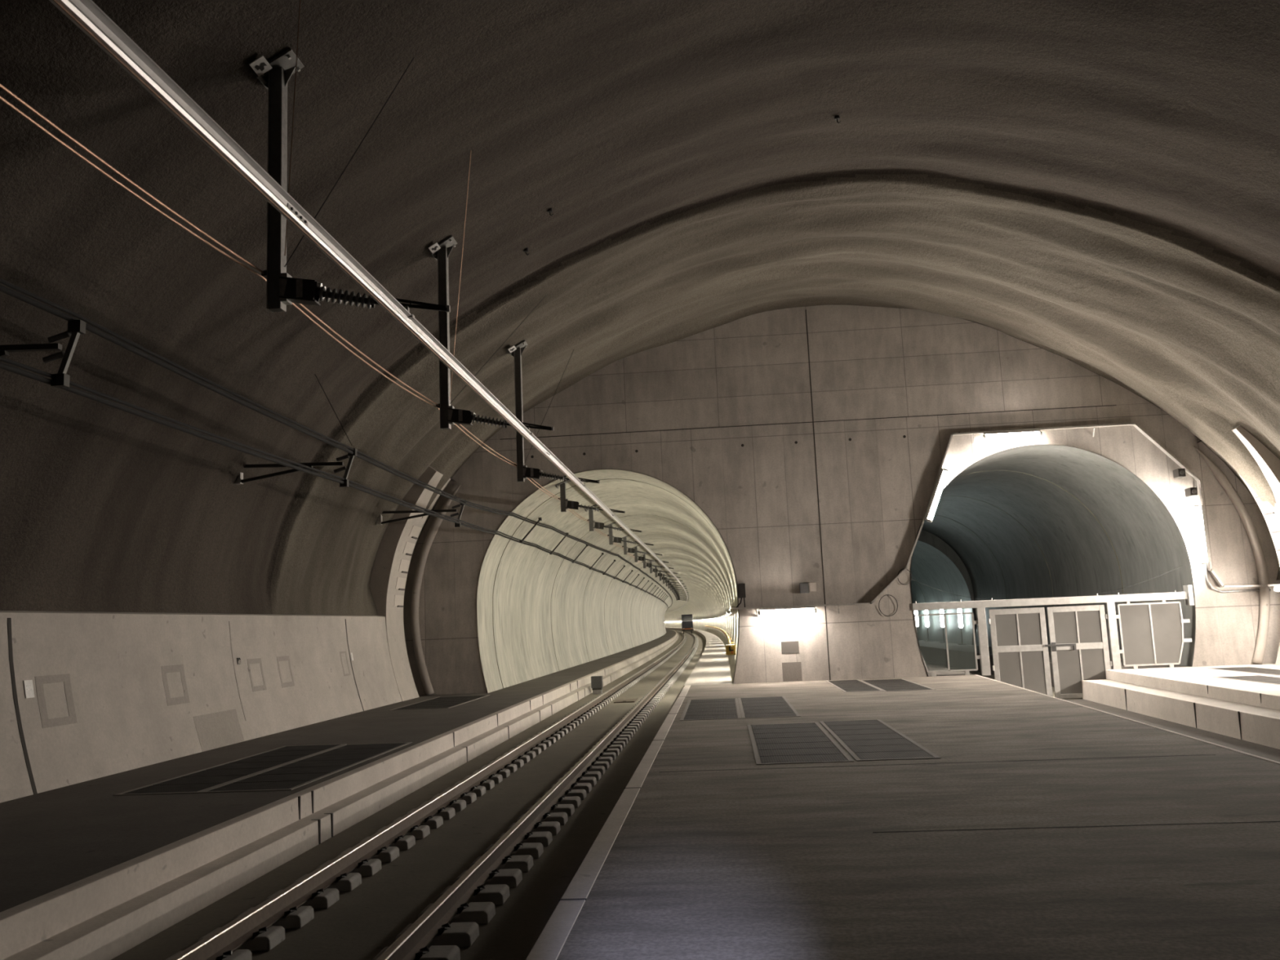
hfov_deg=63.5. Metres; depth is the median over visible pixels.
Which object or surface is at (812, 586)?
junction box
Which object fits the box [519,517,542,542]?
cable rung
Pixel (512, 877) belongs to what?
block
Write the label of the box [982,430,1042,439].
lamp
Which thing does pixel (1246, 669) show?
floor grate
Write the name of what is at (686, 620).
vehicle
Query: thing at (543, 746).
block
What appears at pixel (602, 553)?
cable rung
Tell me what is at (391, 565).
wall strip
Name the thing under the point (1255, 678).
floor grate
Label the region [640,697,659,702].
block
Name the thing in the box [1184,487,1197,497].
box
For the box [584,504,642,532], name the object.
hanger
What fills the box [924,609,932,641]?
work light
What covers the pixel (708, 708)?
floor grate
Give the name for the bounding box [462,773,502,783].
block
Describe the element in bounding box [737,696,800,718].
floor grate
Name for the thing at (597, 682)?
box
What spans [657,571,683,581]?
hanger
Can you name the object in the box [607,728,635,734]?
block
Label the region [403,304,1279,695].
wall
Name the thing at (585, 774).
block
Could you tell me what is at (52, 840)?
floor
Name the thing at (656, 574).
hanger
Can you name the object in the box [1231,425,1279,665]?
ring
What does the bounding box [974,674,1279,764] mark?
edging
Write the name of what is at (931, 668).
floor
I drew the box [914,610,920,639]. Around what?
work light
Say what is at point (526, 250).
anchor
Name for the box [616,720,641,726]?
block
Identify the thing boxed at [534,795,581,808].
block
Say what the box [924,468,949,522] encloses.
lamp
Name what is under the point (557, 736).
block
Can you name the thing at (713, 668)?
floor
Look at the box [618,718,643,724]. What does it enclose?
block
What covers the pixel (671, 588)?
hanger
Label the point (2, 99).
earth wire
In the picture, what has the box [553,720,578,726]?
block
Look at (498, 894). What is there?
block
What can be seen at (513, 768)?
block
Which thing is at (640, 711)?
block
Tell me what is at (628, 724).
block
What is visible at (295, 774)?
floor grate
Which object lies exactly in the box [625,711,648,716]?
block
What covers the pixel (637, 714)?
block
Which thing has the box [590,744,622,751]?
block
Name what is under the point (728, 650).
box
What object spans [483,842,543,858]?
block
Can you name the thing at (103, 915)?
kerb
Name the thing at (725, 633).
handrail
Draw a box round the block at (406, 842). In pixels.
[356,835,415,850]
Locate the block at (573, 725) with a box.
[549,723,575,728]
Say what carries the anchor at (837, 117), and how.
attached to the ceiling
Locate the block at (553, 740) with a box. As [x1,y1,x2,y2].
[526,736,555,743]
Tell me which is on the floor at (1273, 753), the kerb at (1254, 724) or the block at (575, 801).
the kerb at (1254, 724)
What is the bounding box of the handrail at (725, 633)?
[705,625,733,653]
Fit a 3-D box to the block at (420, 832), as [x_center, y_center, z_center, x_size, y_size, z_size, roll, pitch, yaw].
[-2.859,4.230,12.430,0.599,0.128,0.300,-3,-8,4]
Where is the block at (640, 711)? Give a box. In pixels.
[627,710,650,715]
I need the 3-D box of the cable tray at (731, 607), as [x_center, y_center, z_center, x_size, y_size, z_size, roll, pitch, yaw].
[8.083,24.162,178.946,13.197,0.060,298.787,-3,-8,4]
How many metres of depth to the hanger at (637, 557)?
60.40 m
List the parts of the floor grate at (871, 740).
panel, panel, panel, panel, panel, panel, panel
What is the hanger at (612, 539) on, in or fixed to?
hanging from the wall at (540, 613)
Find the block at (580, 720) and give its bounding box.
[557,718,582,724]
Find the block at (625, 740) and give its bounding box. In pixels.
[597,737,627,744]
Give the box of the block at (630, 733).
[604,731,633,737]
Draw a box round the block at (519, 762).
[488,759,524,768]
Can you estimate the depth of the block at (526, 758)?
18.84 m
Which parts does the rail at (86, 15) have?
splice plate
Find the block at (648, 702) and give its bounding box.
[636,701,657,705]
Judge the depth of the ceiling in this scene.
17.85 m
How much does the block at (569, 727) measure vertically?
0.128 m
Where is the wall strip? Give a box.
[369,466,450,701]
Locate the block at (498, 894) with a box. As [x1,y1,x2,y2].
[437,884,510,904]
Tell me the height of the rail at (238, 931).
0.172 m
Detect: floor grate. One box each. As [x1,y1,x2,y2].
[112,743,346,795]
[198,742,412,792]
[388,694,490,711]
[680,697,741,720]
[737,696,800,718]
[746,722,853,764]
[819,719,941,760]
[826,679,882,692]
[860,678,936,691]
[1211,666,1279,675]
[1213,675,1279,684]
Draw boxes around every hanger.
[248,48,450,319]
[428,235,554,435]
[507,340,599,486]
[555,480,625,515]
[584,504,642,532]
[606,521,654,546]
[622,534,662,555]
[631,545,669,563]
[640,553,674,568]
[647,559,678,573]
[653,564,680,577]
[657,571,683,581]
[662,573,684,585]
[666,577,686,587]
[668,579,687,589]
[670,584,688,591]
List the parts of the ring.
plate, plate, plate, plate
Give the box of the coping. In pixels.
[525,684,690,959]
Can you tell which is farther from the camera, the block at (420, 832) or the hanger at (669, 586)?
the hanger at (669, 586)
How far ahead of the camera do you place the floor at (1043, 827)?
8.40 m
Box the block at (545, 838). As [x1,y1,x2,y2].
[495,831,552,846]
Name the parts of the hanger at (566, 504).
post, ceiling plate, arm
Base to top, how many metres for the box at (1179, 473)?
0.240 m
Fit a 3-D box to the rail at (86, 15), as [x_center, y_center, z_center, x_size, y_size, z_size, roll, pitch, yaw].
[1.558,26.194,212.964,24.183,0.140,432.007,-3,-8,4]
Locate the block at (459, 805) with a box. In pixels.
[418,799,466,811]
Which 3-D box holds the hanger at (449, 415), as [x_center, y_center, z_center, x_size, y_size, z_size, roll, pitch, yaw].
[-2.672,-2.618,18.446,2.150,3.715,0.544,-3,-8,4]
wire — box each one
[0,83,641,562]
[0,95,638,562]
[284,0,300,255]
[284,57,413,266]
[315,374,351,444]
[449,150,471,399]
[449,295,546,404]
[524,350,573,463]
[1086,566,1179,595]
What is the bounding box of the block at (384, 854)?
[337,846,399,862]
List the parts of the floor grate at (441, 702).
panel, panel, panel, panel, panel, panel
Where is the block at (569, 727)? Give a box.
[545,724,572,731]
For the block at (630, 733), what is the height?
0.128 m
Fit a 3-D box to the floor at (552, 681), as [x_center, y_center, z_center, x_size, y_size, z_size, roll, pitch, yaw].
[-1.083,36.960,248.394,31.730,0.900,438.076,-3,-8,4]
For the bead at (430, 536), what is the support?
attached to the wall at (813, 440)
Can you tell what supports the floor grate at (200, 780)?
on the floor at (52, 840)
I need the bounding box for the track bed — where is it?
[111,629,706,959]
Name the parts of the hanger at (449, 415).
number plate, ceiling plate, post, clamp plate, label plate, arm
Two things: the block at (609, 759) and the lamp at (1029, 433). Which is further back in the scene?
the lamp at (1029, 433)
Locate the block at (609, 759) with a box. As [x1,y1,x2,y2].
[577,755,613,764]
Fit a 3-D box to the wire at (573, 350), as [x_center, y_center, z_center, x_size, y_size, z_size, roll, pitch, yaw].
[-2.321,-1.990,26.808,0.011,3.462,2.558,-7,-9,27]
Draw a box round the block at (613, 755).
[582,751,616,759]
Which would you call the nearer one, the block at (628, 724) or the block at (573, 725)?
the block at (628, 724)
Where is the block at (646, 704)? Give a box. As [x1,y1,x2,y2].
[635,702,656,707]
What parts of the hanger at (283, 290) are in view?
number plate, post, ceiling plate, clamp plate, label plate, arm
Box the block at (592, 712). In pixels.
[571,710,594,715]
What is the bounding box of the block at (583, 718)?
[561,715,585,721]
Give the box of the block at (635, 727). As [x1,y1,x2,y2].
[610,725,637,732]
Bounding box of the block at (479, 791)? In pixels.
[442,785,485,796]
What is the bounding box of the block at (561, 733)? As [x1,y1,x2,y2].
[536,730,564,737]
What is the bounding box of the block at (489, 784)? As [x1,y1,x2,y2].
[452,779,494,790]
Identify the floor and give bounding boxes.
[0,690,547,912]
[489,628,675,693]
[556,675,1279,959]
[665,627,735,685]
[918,640,1190,687]
[924,661,1082,699]
[925,663,974,676]
[1064,698,1279,762]
[1118,663,1279,693]
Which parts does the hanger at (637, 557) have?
post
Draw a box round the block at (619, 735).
[601,733,631,741]
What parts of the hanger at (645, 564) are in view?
post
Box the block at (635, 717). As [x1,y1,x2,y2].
[621,715,645,721]
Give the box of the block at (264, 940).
[197,926,284,951]
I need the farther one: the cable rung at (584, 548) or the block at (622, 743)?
the cable rung at (584, 548)
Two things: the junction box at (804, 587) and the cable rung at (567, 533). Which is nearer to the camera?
the junction box at (804, 587)
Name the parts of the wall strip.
plate, plate, plate, plate, plate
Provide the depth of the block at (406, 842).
11.72 m
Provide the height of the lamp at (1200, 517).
1.730 m
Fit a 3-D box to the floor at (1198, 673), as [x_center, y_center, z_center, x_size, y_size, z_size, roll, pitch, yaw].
[13.154,2.805,7.273,6.344,0.900,45.200,-3,-8,4]
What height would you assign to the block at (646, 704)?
0.128 m
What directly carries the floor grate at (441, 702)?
on the floor at (52, 840)
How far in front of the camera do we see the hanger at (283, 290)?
11.42 m
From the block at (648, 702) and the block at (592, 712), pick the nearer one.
the block at (592, 712)
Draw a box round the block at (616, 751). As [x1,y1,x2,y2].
[586,747,619,755]
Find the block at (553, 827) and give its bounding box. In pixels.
[506,821,560,835]
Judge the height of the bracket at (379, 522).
0.710 m
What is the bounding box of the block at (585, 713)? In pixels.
[568,711,591,717]
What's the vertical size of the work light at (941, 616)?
2.000 m
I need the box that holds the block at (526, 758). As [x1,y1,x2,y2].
[494,755,529,763]
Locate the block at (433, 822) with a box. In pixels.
[391,815,443,829]
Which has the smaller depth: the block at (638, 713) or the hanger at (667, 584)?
the block at (638, 713)
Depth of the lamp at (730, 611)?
32.61 m
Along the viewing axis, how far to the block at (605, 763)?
17.53 m
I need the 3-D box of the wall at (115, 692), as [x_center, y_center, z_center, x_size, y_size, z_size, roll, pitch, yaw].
[-9.164,2.172,7.980,1.560,2.440,42.900,-3,-8,4]
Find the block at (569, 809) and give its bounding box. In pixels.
[525,804,574,816]
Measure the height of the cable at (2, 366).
0.264 m
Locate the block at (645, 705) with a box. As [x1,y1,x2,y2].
[633,704,654,709]
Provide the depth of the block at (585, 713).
27.73 m
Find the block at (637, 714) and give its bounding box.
[623,713,647,719]
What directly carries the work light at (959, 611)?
on the floor at (962, 656)
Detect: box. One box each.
[591,675,603,693]
[725,644,735,655]
[736,583,746,607]
[799,582,808,593]
[808,582,816,591]
[1173,468,1186,478]
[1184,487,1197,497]
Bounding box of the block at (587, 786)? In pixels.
[549,782,591,793]
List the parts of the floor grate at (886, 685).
panel, panel, panel, panel, panel, panel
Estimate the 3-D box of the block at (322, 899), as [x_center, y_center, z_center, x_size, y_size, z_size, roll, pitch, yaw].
[-3.096,3.828,9.467,0.599,0.128,0.300,-3,-8,4]
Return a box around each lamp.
[726,608,732,614]
[758,606,817,615]
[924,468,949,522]
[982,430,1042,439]
[1194,504,1209,564]
[1273,584,1279,591]
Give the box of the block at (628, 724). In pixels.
[613,723,639,728]
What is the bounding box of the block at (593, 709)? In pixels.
[574,708,596,713]
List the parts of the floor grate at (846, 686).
panel, panel, panel, panel, panel, panel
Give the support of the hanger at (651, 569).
hanging from the wall at (540, 613)
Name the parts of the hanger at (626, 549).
post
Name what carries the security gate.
attached to the wall at (813, 440)
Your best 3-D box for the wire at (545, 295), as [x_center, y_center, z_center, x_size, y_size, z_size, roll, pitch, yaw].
[-2.771,-2.803,21.082,0.011,3.535,5.045,-5,-8,15]
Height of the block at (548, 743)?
0.128 m
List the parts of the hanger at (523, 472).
number plate, ceiling plate, post, clamp plate, label plate, arm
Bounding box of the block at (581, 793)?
[542,789,586,799]
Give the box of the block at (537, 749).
[508,746,541,755]
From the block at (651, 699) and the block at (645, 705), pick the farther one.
the block at (651, 699)
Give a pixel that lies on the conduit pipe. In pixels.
(1205, 565)
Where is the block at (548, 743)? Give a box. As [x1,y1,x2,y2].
[520,739,551,746]
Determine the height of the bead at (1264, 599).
6.382 m
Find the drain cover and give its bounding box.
[613,698,637,702]
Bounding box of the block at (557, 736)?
[531,733,559,740]
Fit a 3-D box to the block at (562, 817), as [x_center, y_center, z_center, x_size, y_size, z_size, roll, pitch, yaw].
[-1.218,4.228,12.906,0.599,0.128,0.300,-3,-8,4]
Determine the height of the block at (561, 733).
0.128 m
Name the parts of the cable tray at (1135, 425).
cable coil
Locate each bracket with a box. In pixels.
[0,320,85,387]
[234,448,356,487]
[375,499,466,527]
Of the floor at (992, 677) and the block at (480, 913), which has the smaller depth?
the block at (480, 913)
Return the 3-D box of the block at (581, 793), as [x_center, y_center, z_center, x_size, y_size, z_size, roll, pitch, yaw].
[-1.076,4.469,14.684,0.599,0.128,0.300,-3,-8,4]
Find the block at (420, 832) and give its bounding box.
[374,824,430,839]
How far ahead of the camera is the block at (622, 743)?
20.49 m
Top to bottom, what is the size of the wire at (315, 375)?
1.427 m
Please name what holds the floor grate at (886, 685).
on the floor at (1043, 827)
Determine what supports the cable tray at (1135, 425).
attached to the wall at (813, 440)
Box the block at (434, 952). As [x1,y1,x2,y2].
[372,945,460,959]
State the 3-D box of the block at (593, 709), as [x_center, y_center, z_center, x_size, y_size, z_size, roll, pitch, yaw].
[-1.532,6.484,29.025,0.599,0.128,0.300,-3,-8,4]
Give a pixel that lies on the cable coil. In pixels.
(886, 594)
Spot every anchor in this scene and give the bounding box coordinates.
[524,247,528,255]
[547,208,553,216]
[834,115,840,123]
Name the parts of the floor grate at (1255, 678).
panel, panel, panel, panel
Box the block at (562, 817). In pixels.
[516,812,568,825]
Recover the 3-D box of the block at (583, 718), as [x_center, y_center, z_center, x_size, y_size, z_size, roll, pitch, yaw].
[-1.722,6.162,26.654,0.599,0.128,0.300,-3,-8,4]
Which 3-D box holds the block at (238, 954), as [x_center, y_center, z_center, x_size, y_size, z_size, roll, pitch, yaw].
[-3.239,3.586,7.689,0.599,0.128,0.300,-3,-8,4]
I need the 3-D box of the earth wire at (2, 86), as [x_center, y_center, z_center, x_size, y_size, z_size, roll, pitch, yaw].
[-2.479,0.732,33.228,0.126,0.111,69.452,-3,-8,4]
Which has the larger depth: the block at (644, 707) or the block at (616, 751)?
the block at (644, 707)
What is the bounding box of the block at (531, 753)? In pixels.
[502,751,535,759]
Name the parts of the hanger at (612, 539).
post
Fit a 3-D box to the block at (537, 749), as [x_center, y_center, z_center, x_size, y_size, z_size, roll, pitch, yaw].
[-2.243,5.277,20.135,0.599,0.128,0.300,-3,-8,4]
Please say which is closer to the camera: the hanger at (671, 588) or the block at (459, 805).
the block at (459, 805)
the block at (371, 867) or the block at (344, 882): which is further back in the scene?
the block at (371, 867)
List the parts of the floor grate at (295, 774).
panel, panel, panel, panel, panel, panel, panel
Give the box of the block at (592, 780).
[555,776,596,786]
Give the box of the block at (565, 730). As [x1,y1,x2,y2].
[541,728,568,734]
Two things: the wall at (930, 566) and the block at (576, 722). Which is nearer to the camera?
the block at (576, 722)
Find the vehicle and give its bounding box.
[681,613,693,634]
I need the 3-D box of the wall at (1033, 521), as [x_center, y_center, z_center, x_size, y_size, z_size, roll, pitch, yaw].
[13.028,4.575,43.219,8.100,7.890,26.330,-3,-8,4]
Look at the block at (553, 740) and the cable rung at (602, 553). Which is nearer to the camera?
the block at (553, 740)
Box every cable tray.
[693,605,735,620]
[733,422,1268,617]
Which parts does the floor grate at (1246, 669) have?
panel, panel, panel, panel, panel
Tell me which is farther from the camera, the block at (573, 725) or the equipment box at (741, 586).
the equipment box at (741, 586)
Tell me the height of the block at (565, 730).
0.128 m
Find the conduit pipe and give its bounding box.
[1204,564,1271,592]
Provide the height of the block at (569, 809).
0.128 m
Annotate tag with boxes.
[22,680,34,698]
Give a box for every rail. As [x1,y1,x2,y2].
[48,0,687,613]
[168,630,684,959]
[376,628,696,959]
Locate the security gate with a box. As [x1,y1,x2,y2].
[911,585,1194,698]
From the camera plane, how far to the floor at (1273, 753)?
21.13 m
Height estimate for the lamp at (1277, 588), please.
0.188 m
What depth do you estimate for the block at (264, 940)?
8.16 m
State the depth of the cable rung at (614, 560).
58.76 m
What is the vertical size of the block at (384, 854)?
0.128 m
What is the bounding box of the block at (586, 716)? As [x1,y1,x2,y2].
[564,713,588,719]
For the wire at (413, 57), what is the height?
3.100 m
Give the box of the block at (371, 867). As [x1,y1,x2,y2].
[315,858,381,875]
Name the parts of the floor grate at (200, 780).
panel, panel, panel, panel, panel, panel, panel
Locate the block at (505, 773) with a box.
[471,768,510,777]
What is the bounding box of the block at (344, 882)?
[291,872,361,891]
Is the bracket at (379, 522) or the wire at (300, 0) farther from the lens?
the bracket at (379, 522)
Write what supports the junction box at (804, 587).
attached to the wall at (813, 440)
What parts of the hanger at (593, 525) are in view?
post, ceiling plate, arm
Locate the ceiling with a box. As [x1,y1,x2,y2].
[0,0,1279,615]
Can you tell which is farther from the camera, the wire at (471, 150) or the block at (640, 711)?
the block at (640, 711)
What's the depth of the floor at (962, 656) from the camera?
49.41 m
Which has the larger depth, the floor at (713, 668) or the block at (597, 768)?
the floor at (713, 668)
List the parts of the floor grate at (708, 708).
panel, panel, panel, panel, panel, panel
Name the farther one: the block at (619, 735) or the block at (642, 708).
the block at (642, 708)
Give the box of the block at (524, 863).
[470,854,533,872]
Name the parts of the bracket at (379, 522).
wall plate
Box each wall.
[0,610,401,803]
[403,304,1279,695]
[476,469,738,693]
[910,444,1195,676]
[911,540,973,644]
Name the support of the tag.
attached to the wall at (115, 692)
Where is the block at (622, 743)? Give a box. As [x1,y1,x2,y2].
[594,740,625,747]
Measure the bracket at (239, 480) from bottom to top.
0.710 m
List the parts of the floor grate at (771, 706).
panel, panel, panel, panel, panel, panel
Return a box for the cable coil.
[878,594,897,616]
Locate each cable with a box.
[0,278,672,608]
[0,355,668,608]
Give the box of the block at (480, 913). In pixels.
[417,902,495,924]
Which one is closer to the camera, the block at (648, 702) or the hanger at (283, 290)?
the hanger at (283, 290)
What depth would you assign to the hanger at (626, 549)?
53.40 m
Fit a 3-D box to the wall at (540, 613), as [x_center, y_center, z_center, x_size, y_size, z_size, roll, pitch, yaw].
[-0.002,37.298,274.235,44.767,7.840,489.449,-3,-8,4]
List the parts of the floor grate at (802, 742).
panel, panel, panel, panel, panel, panel, panel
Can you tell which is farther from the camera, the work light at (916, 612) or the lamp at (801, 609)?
the work light at (916, 612)
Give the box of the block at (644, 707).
[631,706,653,711]
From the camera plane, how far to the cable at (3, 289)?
14.21 m
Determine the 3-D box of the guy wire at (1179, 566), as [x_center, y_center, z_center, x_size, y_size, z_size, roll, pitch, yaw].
[14.457,2.945,30.232,2.909,0.767,0.007,-2,-8,0]
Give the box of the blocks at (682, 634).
[673,632,698,648]
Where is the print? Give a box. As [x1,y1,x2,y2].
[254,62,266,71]
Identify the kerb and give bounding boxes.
[0,629,678,959]
[1081,679,1279,749]
[1106,669,1279,711]
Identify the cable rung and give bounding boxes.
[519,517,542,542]
[549,532,568,554]
[572,544,588,563]
[589,552,604,569]
[602,560,615,574]
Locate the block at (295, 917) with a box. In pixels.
[233,906,314,928]
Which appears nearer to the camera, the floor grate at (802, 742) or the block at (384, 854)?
the block at (384, 854)
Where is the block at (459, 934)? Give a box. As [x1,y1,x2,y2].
[395,921,479,947]
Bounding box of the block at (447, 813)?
[404,807,455,819]
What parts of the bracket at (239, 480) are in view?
wall plate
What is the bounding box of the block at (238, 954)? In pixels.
[165,949,252,959]
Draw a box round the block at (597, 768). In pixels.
[567,765,605,774]
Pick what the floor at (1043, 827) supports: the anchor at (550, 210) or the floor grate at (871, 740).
the floor grate at (871, 740)
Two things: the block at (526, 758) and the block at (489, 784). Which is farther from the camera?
the block at (526, 758)
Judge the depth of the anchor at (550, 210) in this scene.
19.85 m
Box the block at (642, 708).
[629,707,651,712]
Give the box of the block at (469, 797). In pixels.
[431,791,476,804]
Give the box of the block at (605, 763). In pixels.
[572,760,608,769]
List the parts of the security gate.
panel, post, panel, panel, post, panel, pane, plate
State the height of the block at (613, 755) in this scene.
0.128 m
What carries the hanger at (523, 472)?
hanging from the ceiling
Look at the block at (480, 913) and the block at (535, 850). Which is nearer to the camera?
the block at (480, 913)
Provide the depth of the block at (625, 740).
21.08 m
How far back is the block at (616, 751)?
19.32 m
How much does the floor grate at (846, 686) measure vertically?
0.058 m
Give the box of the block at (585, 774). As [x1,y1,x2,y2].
[561,771,600,780]
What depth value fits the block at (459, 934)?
8.03 m
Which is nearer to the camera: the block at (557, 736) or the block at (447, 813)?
the block at (447, 813)
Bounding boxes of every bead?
[410,484,460,695]
[1193,445,1270,664]
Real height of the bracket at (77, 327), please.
0.710 m
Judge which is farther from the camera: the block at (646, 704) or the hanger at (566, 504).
the hanger at (566, 504)
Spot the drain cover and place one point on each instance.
(620, 700)
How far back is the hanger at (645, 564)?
67.42 m
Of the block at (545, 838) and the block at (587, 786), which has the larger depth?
the block at (587, 786)
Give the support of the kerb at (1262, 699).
on the kerb at (1254, 724)
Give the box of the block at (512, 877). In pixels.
[454,868,522,887]
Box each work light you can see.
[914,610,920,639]
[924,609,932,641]
[939,609,946,643]
[957,608,966,644]
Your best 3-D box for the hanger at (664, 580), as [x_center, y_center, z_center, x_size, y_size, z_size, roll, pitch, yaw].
[3.044,9.134,95.549,2.169,1.220,0.360,-3,-8,4]
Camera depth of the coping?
8.13 m
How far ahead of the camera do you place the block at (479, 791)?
15.27 m
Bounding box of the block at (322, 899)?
[264,888,339,908]
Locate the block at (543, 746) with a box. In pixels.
[515,742,546,751]
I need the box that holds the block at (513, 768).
[480,763,517,773]

